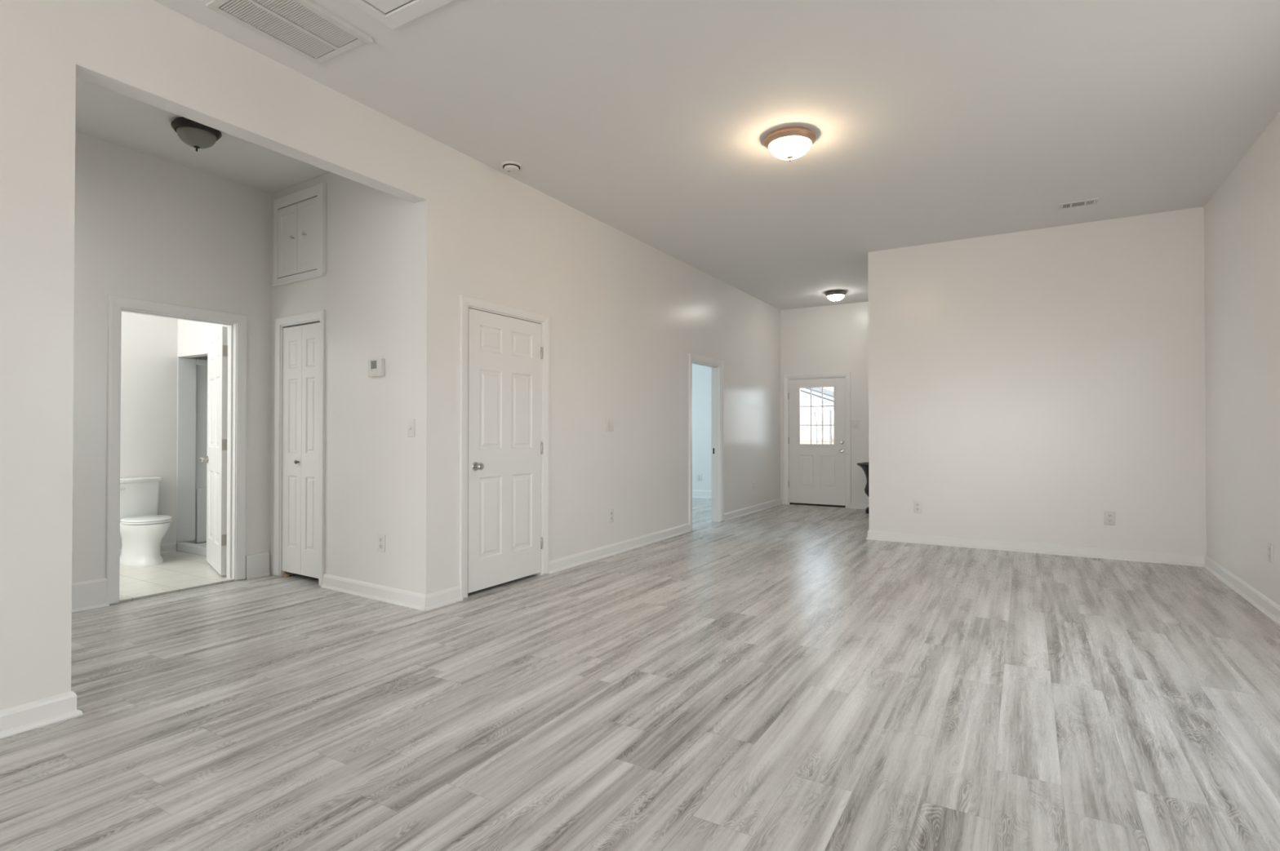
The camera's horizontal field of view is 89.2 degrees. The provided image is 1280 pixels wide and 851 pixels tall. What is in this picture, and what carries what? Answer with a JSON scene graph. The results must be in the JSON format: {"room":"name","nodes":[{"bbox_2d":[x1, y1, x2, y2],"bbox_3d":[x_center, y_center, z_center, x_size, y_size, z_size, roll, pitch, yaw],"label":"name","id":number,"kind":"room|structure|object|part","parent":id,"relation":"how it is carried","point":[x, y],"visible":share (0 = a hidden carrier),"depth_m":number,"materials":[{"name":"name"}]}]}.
{"room":"empty living room","nodes":[
{"label":"empty living room","id":0,"kind":"room"},
{"bbox_2d":[120,311,177,549],"bbox_3d":[-5.315,-0.352,5.370,0.120,3.200,2.600,0,-1,31],"label":"wall","id":1,"kind":"structure","parent":0,"point":[148,344],"depth_m":6.26,"materials":[{"name":"paint"}]},
{"bbox_2d":[120,542,177,555],"bbox_3d":[-5.253,1.196,5.317,0.034,0.102,2.595,0,-1,31],"label":"baseboard","id":2,"kind":"structure","parent":1,"relation":"attached to","point":[170,547],"depth_m":6.37,"materials":[{"name":"white paint"}]},
{"bbox_2d":[71,132,271,604],"bbox_3d":[-3.759,-0.360,4.464,0.120,3.200,2.630,0,-1,31],"label":"wall","id":3,"kind":"structure","parent":0,"point":[148,228],"depth_m":4.73,"materials":[{"name":"paint"}]},
{"bbox_2d":[71,577,109,613],"bbox_3d":[-4.679,1.129,2.761,0.032,0.192,3.985,0,-1,31],"label":"baseboard","id":4,"kind":"structure","parent":3,"relation":"attached to","point":[90,594],"depth_m":4.38,"materials":[{"name":"white paint"}]},
{"bbox_2d":[106,294,247,604],"bbox_3d":[-3.485,0.172,4.902,0.140,2.142,0.923,0,-1,31],"label":"door frame","id":5,"kind":"structure","parent":3,"relation":"attached to","point":[236,323],"depth_m":5.03,"materials":[{"name":"white paint"}]},
{"bbox_2d":[199,326,227,575],"bbox_3d":[-3.638,0.207,5.580,0.163,2.025,0.818,0,-1,-41],"label":"door","id":6,"kind":"structure","parent":3,"relation":"in","point":[217,342],"depth_m":5.46,"materials":[{"name":"white paint"}]},
{"bbox_3d":[-3.900,0.306,5.807,0.064,0.064,0.064,0,-1,-41],"label":"knob","id":7,"kind":"part","parent":6,"relation":"part of","materials":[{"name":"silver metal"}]},
{"bbox_2d":[245,551,270,579],"bbox_3d":[-3.145,1.151,5.344,0.032,0.192,0.185,0,-1,31],"label":"baseboard","id":8,"kind":"structure","parent":3,"relation":"attached to","point":[257,566],"depth_m":5.34,"materials":[{"name":"white paint"}]},
{"bbox_2d":[119,551,234,603],"bbox_3d":[-4.301,1.266,5.335,1.945,0.062,3.600,0,-1,31],"label":"floor tile","id":9,"kind":"structure","parent":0,"point":[178,568],"depth_m":5.34,"materials":[{"name":"white tile"}]},
{"bbox_2d":[120,476,172,565],"bbox_3d":[-4.538,0.865,5.915,0.634,0.752,0.434,0,-1,31],"label":"toilet","id":10,"kind":"object","parent":9,"relation":"on","point":[142,531],"visible":0.71,"depth_m":5.83,"materials":[{"name":"white ceramic"}]},
{"bbox_3d":[-4.726,0.707,6.029,0.190,0.360,0.410,0,-1,31],"label":"tank","id":11,"kind":"part","parent":10,"relation":"part of","materials":[{"name":"white ceramic"}]},
{"bbox_3d":[-4.721,0.507,6.028,0.207,0.036,0.434,0,-1,31],"label":"tank lid","id":12,"kind":"part","parent":10,"relation":"part of","materials":[{"name":"white ceramic"}]},
{"bbox_3d":[-4.515,1.055,5.901,0.580,0.370,0.356,0,-1,31],"label":"bowl","id":13,"kind":"part","parent":10,"relation":"part of","materials":[{"name":"white ceramic"}]},
{"bbox_3d":[-4.438,0.860,5.856,0.403,0.015,0.360,0,-1,31],"label":"seat","id":14,"kind":"part","parent":10,"relation":"part of","materials":[{"name":"white plastic"}]},
{"bbox_3d":[-4.439,0.839,5.857,0.401,0.021,0.360,0,-1,31],"label":"lid","id":15,"kind":"part","parent":10,"relation":"part of","materials":[{"name":"white"}]},
{"bbox_2d":[119,577,234,601],"bbox_3d":[-3.488,1.228,4.895,0.116,0.006,0.765,0,-1,31],"label":"threshold","id":16,"kind":"object","parent":9,"relation":"on","point":[224,580],"visible":0.94,"depth_m":4.86,"materials":[{"name":"tile"}]},
{"bbox_2d":[176,357,227,556],"bbox_3d":[-3.719,0.282,6.411,1.626,1.925,0.830,0,-1,31],"label":"shower stall","id":17,"kind":"object","parent":9,"relation":"on","point":[192,373],"visible":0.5,"depth_m":6.56,"materials":[{"name":"white"}]},
{"bbox_2d":[177,319,227,358],"bbox_3d":[-3.916,-1.315,6.118,1.630,1.261,0.100,0,-1,31],"label":"wall","id":18,"kind":"structure","parent":0,"point":[193,335],"depth_m":6.31,"materials":[{"name":"paint"}]},
{"bbox_2d":[190,355,227,543],"bbox_3d":[-4.455,-0.339,6.895,0.100,3.200,0.900,0,-1,31],"label":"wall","id":19,"kind":"structure","parent":0,"point":[205,357],"depth_m":6.70,"materials":[{"name":"paint"}]},
{"bbox_2d":[270,172,426,594],"bbox_3d":[-2.243,-0.356,4.973,1.977,3.200,0.120,0,-1,33],"label":"wall","id":20,"kind":"structure","parent":0,"point":[371,292],"depth_m":4.72,"materials":[{"name":"paint"}]},
{"bbox_2d":[272,182,326,287],"bbox_3d":[-2.747,-1.518,5.209,0.725,0.721,0.048,0,-1,33],"label":"upper cabinet","id":21,"kind":"object","parent":20,"relation":"attached to","point":[300,220],"visible":1,"depth_m":5.20,"materials":[{"name":"white paint"}]},
{"bbox_3d":[-2.873,-1.504,5.305,0.283,0.565,0.014,0,-1,33],"label":"door","id":22,"kind":"part","parent":21,"relation":"part of","materials":[{"name":"white paint"}]},
{"bbox_3d":[-2.631,-1.506,5.149,0.283,0.565,0.014,0,-1,33],"label":"door","id":23,"kind":"part","parent":21,"relation":"part of","materials":[{"name":"white paint"}]},
{"bbox_2d":[273,310,325,586],"bbox_3d":[-2.702,0.178,5.253,0.703,2.138,0.140,0,-1,33],"label":"door frame","id":24,"kind":"structure","parent":20,"relation":"attached to","point":[317,317],"depth_m":5.36,"materials":[{"name":"white paint"}]},
{"bbox_2d":[282,322,319,578],"bbox_3d":[-2.723,0.218,5.221,0.555,2.052,0.061,0,-1,33],"label":"door","id":25,"kind":"structure","parent":20,"relation":"in","point":[301,344],"depth_m":5.22,"materials":[{"name":"white paint"}]},
{"bbox_2d":[368,358,384,377],"bbox_3d":[-1.891,-0.414,4.655,0.156,0.124,0.033,0,-1,33],"label":"thermostat","id":26,"kind":"object","parent":20,"relation":"attached to","point":[375,366],"visible":1,"depth_m":4.63,"materials":[{"name":"white plastic"}]},
{"bbox_2d":[377,533,385,552],"bbox_3d":[-1.845,0.837,4.628,0.085,0.122,0.009,0,-1,33],"label":"wall outlet","id":27,"kind":"object","parent":20,"relation":"attached to","point":[380,538],"visible":1,"depth_m":4.62,"materials":[{"name":"white plastic"}]},
{"bbox_2d":[320,573,462,611],"bbox_3d":[-1.866,1.191,4.781,1.215,0.102,0.337,0,-1,31],"label":"baseboard","id":28,"kind":"structure","parent":20,"relation":"attached to","point":[424,602],"depth_m":4.56,"materials":[{"name":"white paint"}]},
{"bbox_2d":[407,419,414,437],"bbox_3d":[-1.576,0.018,4.453,0.076,0.122,0.022,0,-1,33],"label":"light switch","id":29,"kind":"object","parent":20,"relation":"attached to","point":[411,423],"visible":1,"depth_m":4.45,"materials":[{"name":"white plastic"}]},
{"bbox_2d":[0,0,780,710],"bbox_3d":[-2.019,-0.369,3.530,0.127,3.200,17.002,0,-1,31],"label":"wall","id":30,"kind":"structure","parent":0,"point":[627,316],"depth_m":4.38,"materials":[{"name":"paint"}]},
{"bbox_2d":[0,691,82,739],"bbox_3d":[-4.337,1.144,-0.536,0.034,0.102,7.674,0,-1,31],"label":"baseboard","id":31,"kind":"structure","parent":30,"relation":"attached to","point":[24,717],"depth_m":2.64,"materials":[{"name":"white paint"}]},
{"bbox_2d":[458,294,549,598],"bbox_3d":[-1.081,0.156,5.086,0.145,2.178,0.992,0,-1,31],"label":"door frame","id":32,"kind":"structure","parent":30,"relation":"attached to","point":[466,302],"depth_m":4.77,"materials":[{"name":"white paint"}]},
{"bbox_2d":[467,308,542,593],"bbox_3d":[-1.018,0.184,5.053,0.100,2.066,0.826,0,-1,31],"label":"door","id":33,"kind":"structure","parent":30,"relation":"in","point":[504,452],"depth_m":5.01,"materials":[{"name":"white paint"}]},
{"bbox_3d":[-1.179,0.299,4.748,0.066,0.066,0.066,0,-1,31],"label":"knob","id":34,"kind":"part","parent":33,"relation":"part of","materials":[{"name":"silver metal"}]},
{"bbox_2d":[605,418,613,431],"bbox_3d":[-0.287,-0.005,6.296,0.022,0.128,0.135,0,-1,31],"label":"light switch","id":35,"kind":"object","parent":30,"relation":"attached to","point":[609,422],"visible":1,"depth_m":6.30,"materials":[{"name":"white plastic"}]},
{"bbox_2d":[608,508,613,523],"bbox_3d":[-0.280,0.878,6.314,0.009,0.132,0.084,0,-1,31],"label":"wall outlet","id":36,"kind":"object","parent":30,"relation":"attached to","point":[611,512],"visible":1,"depth_m":6.31,"materials":[{"name":"white plastic"}]},
{"bbox_2d":[546,523,690,574],"bbox_3d":[-0.089,1.208,6.614,0.034,0.102,2.676,0,-1,31],"label":"baseboard","id":37,"kind":"structure","parent":30,"relation":"attached to","point":[580,558],"depth_m":6.31,"materials":[{"name":"white paint"}]},
{"bbox_2d":[688,353,724,530],"bbox_3d":[0.799,0.204,8.251,0.145,2.138,1.023,0,-1,31],"label":"door frame","id":38,"kind":"structure","parent":30,"relation":"attached to","point":[717,366],"depth_m":8.60,"materials":[{"name":"white paint"}]},
{"bbox_2d":[723,497,782,521],"bbox_3d":[1.726,1.235,9.670,0.034,0.102,2.364,0,-1,31],"label":"baseboard","id":39,"kind":"structure","parent":30,"relation":"attached to","point":[729,516],"depth_m":9.49,"materials":[{"name":"white paint"}]},
{"bbox_2d":[751,480,754,490],"bbox_3d":[1.679,0.888,9.611,0.009,0.134,0.086,0,-1,31],"label":"wall outlet","id":40,"kind":"object","parent":30,"relation":"attached to","point":[753,482],"visible":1,"depth_m":9.59,"materials":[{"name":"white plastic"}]},
{"bbox_2d":[0,497,1279,850],"bbox_3d":[-1.602,1.255,3.371,9.192,0.050,17.420,0,-1,31],"label":"floor","id":41,"kind":"structure","parent":0,"point":[783,677],"depth_m":2.76,"materials":[{"name":"laminate"}]},
{"bbox_2d":[857,462,868,514],"bbox_3d":[3.519,0.918,9.510,0.652,0.732,0.652,0,-1,31],"label":"urn planter","id":42,"kind":"object","parent":41,"relation":"on","point":[864,466],"visible":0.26,"depth_m":9.48,"materials":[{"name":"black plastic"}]},
{"bbox_2d":[75,0,1279,310],"bbox_3d":[-1.602,-2.020,3.400,9.192,0.100,17.420,0,-1,31],"label":"ceiling","id":43,"kind":"structure","parent":0,"point":[931,122],"depth_m":4.05,"materials":[{"name":"white paint"}]},
{"bbox_2d":[170,116,222,151],"bbox_3d":[-2.900,-1.877,4.249,0.274,0.170,0.274,0,-1,31],"label":"ceiling light","id":44,"kind":"object","parent":43,"relation":"attached to","point":[195,135],"visible":0.94,"depth_m":4.18,"materials":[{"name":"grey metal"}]},
{"bbox_3d":[-2.900,-1.865,4.249,0.219,0.085,0.219,0,-1,31],"label":"lamp shade","id":45,"kind":"part","parent":44,"relation":"part of","materials":[{"name":"white glass"}]},
{"bbox_2d":[205,0,373,64],"bbox_3d":[-1.697,-1.959,3.163,0.454,0.026,0.576,0,-1,31],"label":"ceiling vent","id":46,"kind":"object","parent":43,"relation":"in","point":[304,28],"visible":1,"depth_m":3.18,"materials":[{"name":"white metal"}]},
{"bbox_2d":[346,0,454,29],"bbox_3d":[-1.103,-1.969,2.644,0.780,0.016,0.850,0,-1,31],"label":"attic hatch","id":47,"kind":"object","parent":43,"relation":"attached to","point":[393,14],"visible":1,"depth_m":3.05,"materials":[{"name":"white paint"}]},
{"bbox_3d":[-1.111,-1.972,2.630,0.658,0.006,0.698,0,-1,31],"label":"panel","id":48,"kind":"part","parent":47,"relation":"part of","materials":[{"name":"white paint"}]},
{"bbox_2d":[501,161,521,173],"bbox_3d":[-0.966,-1.935,4.883,0.148,0.044,0.148,0,-1,31],"label":"smoke detector","id":49,"kind":"object","parent":43,"relation":"attached to","point":[509,166],"visible":1,"depth_m":4.85,"materials":[{"name":"white plastic"}]},
{"bbox_2d":[764,126,816,161],"bbox_3d":[1.017,-1.876,4.408,0.344,0.170,0.344,0,-1,31],"label":"ceiling light","id":50,"kind":"object","parent":43,"relation":"attached to","point":[789,143],"visible":1,"depth_m":4.32,"materials":[{"name":"beige glass"}]},
{"bbox_3d":[1.017,-1.863,4.408,0.275,0.085,0.275,0,-1,31],"label":"lamp shade","id":51,"kind":"part","parent":50,"relation":"part of","materials":[{"name":"white glass"}]},
{"bbox_2d":[825,289,846,302],"bbox_3d":[2.808,-1.837,9.317,0.292,0.160,0.292,0,-1,31],"label":"ceiling light","id":52,"kind":"object","parent":43,"relation":"attached to","point":[836,295],"visible":1,"depth_m":9.23,"materials":[{"name":"white glass"}]},
{"bbox_3d":[2.808,-1.825,9.317,0.234,0.075,0.234,0,-1,31],"label":"lamp shade","id":53,"kind":"part","parent":52,"relation":"part of","materials":[{"name":"white glass"}]},
{"bbox_2d":[1058,198,1098,209],"bbox_3d":[3.849,-1.946,5.704,0.286,0.008,0.160,0,-1,31],"label":"ceiling vent","id":54,"kind":"object","parent":43,"relation":"in","point":[1090,202],"visible":1,"depth_m":5.69,"materials":[{"name":"white metal"}]},
{"bbox_2d":[692,364,711,490],"bbox_3d":[-1.043,-0.318,9.311,4.100,3.200,6.540,0,-1,31],"label":"wall","id":55,"kind":"structure","parent":0,"point":[701,375],"depth_m":11.69,"materials":[{"name":"paint"}]},
{"bbox_2d":[696,474,702,481],"bbox_3d":[1.065,0.939,11.706,0.105,0.128,0.009,0,-1,31],"label":"wall outlet","id":56,"kind":"object","parent":55,"relation":"attached to","point":[699,477],"visible":1,"depth_m":11.70,"materials":[{"name":"white plastic"}]},
{"bbox_2d":[692,489,711,498],"bbox_3d":[0.602,1.236,11.969,4.000,0.140,0.034,0,-1,31],"label":"baseboard","id":57,"kind":"structure","parent":55,"relation":"attached to","point":[695,494],"depth_m":11.66,"materials":[{"name":"white paint"}]},
{"bbox_2d":[780,302,868,508],"bbox_3d":[3.244,-0.309,10.221,2.089,3.200,0.120,0,-1,31],"label":"wall","id":58,"kind":"structure","parent":0,"point":[828,339],"depth_m":10.24,"materials":[{"name":"paint"}]},
{"bbox_2d":[788,377,845,507],"bbox_3d":[2.817,0.271,10.393,0.910,2.038,0.110,0,-1,31],"label":"door","id":59,"kind":"structure","parent":58,"relation":"in","point":[817,472],"depth_m":10.39,"materials":[{"name":"white paint"}]},
{"bbox_2d":[783,371,851,508],"bbox_3d":[2.850,0.228,10.440,1.076,2.130,0.138,0,-1,31],"label":"door frame","id":60,"kind":"structure","parent":58,"relation":"attached to","point":[846,375],"depth_m":10.35,"materials":[{"name":"white paint"}]},
{"bbox_2d":[850,420,859,428],"bbox_3d":[3.335,-0.019,10.082,0.132,0.122,0.022,0,-1,31],"label":"light switch","id":61,"kind":"object","parent":58,"relation":"attached to","point":[854,424],"visible":1,"depth_m":10.08,"materials":[{"name":"white plastic"}]},
{"bbox_2d":[867,206,1206,555],"bbox_3d":[4.566,-0.332,7.702,2.996,3.200,2.862,0,-1,31],"label":"wall","id":62,"kind":"structure","parent":0,"point":[1036,384],"depth_m":6.38,"materials":[{"name":"paint"}]},
{"bbox_2d":[913,500,921,513],"bbox_3d":[2.977,0.873,6.965,0.086,0.132,0.009,0,-1,31],"label":"wall outlet","id":63,"kind":"object","parent":62,"relation":"attached to","point":[917,504],"visible":1,"depth_m":6.96,"materials":[{"name":"white plastic"}]},
{"bbox_2d":[849,502,1205,567],"bbox_3d":[4.143,1.219,7.924,3.730,0.102,2.896,0,-1,31],"label":"baseboard","id":64,"kind":"structure","parent":62,"relation":"attached to","point":[1162,557],"depth_m":6.38,"materials":[{"name":"white paint"}]},
{"bbox_2d":[1103,511,1115,525],"bbox_3d":[4.418,0.872,6.109,0.088,0.130,0.009,0,-1,31],"label":"wall outlet","id":65,"kind":"object","parent":62,"relation":"attached to","point":[1108,517],"visible":1,"depth_m":6.11,"materials":[{"name":"white plastic"}]},
{"bbox_2d":[1204,111,1279,605],"bbox_3d":[1.491,-0.403,-0.289,0.120,3.200,14.020,0,-1,31],"label":"wall","id":66,"kind":"structure","parent":0,"point":[1242,219],"depth_m":4.69,"materials":[{"name":"paint"}]},
{"bbox_2d":[1203,555,1279,626],"bbox_3d":[1.428,1.147,-0.265,0.034,0.102,14.028,0,-1,31],"label":"baseboard","id":67,"kind":"structure","parent":66,"relation":"attached to","point":[1266,606],"depth_m":4.67,"materials":[{"name":"white paint"}]},
{"bbox_2d":[1267,542,1273,564],"bbox_3d":[4.109,0.833,4.234,0.009,0.122,0.086,0,-1,31],"label":"wall outlet","id":68,"kind":"object","parent":66,"relation":"attached to","point":[1270,547],"visible":1,"depth_m":4.22,"materials":[{"name":"white plastic"}]},
{"label":"outside","id":69,"kind":"structure","parent":0,"visible":0},
{"bbox_3d":[10.748,1.804,22.976,55.000,0.200,29.488,0,-1,31],"label":"ground","id":70,"kind":"structure","parent":69,"visible":0},
{"bbox_2d":[800,387,833,444],"bbox_3d":[5.171,-0.294,20.165,5.700,3.945,4.450,0,-1,31],"label":"shed","id":71,"kind":"object","parent":70,"relation":"on","point":[816,393],"visible":0.12,"depth_m":18.03,"materials":[{"name":"white"}]},
{"bbox_2d":[800,413,833,444],"bbox_3d":[3.786,0.685,15.181,6.000,1.900,0.060,0,-1,31],"label":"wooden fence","id":72,"kind":"object","parent":70,"relation":"on","point":[805,419],"visible":0.02,"depth_m":15.02,"materials":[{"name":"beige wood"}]},
{"bbox_3d":[3.781,0.405,15.174,6.000,0.200,0.040,0,-1,31],"label":"rail","id":73,"kind":"part","parent":72,"relation":"part of","materials":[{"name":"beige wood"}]},
{"bbox_2d":[822,386,833,391],"bbox_3d":[8.859,-0.911,32.548,18.200,5.400,5.200,0,-1,31],"label":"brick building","id":74,"kind":"structure","parent":70,"relation":"on","point":[831,388],"depth_m":29.73,"materials":[{"name":"white"}]},
{"bbox_2d":[829,409,831,444],"bbox_3d":[4.339,0.640,14.631,0.142,1.980,0.052,0,-1,31],"label":"drain pipe","id":75,"kind":"object","parent":70,"relation":"on","point":[830,411],"visible":0.17,"depth_m":14.64,"materials":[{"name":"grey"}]}
]}

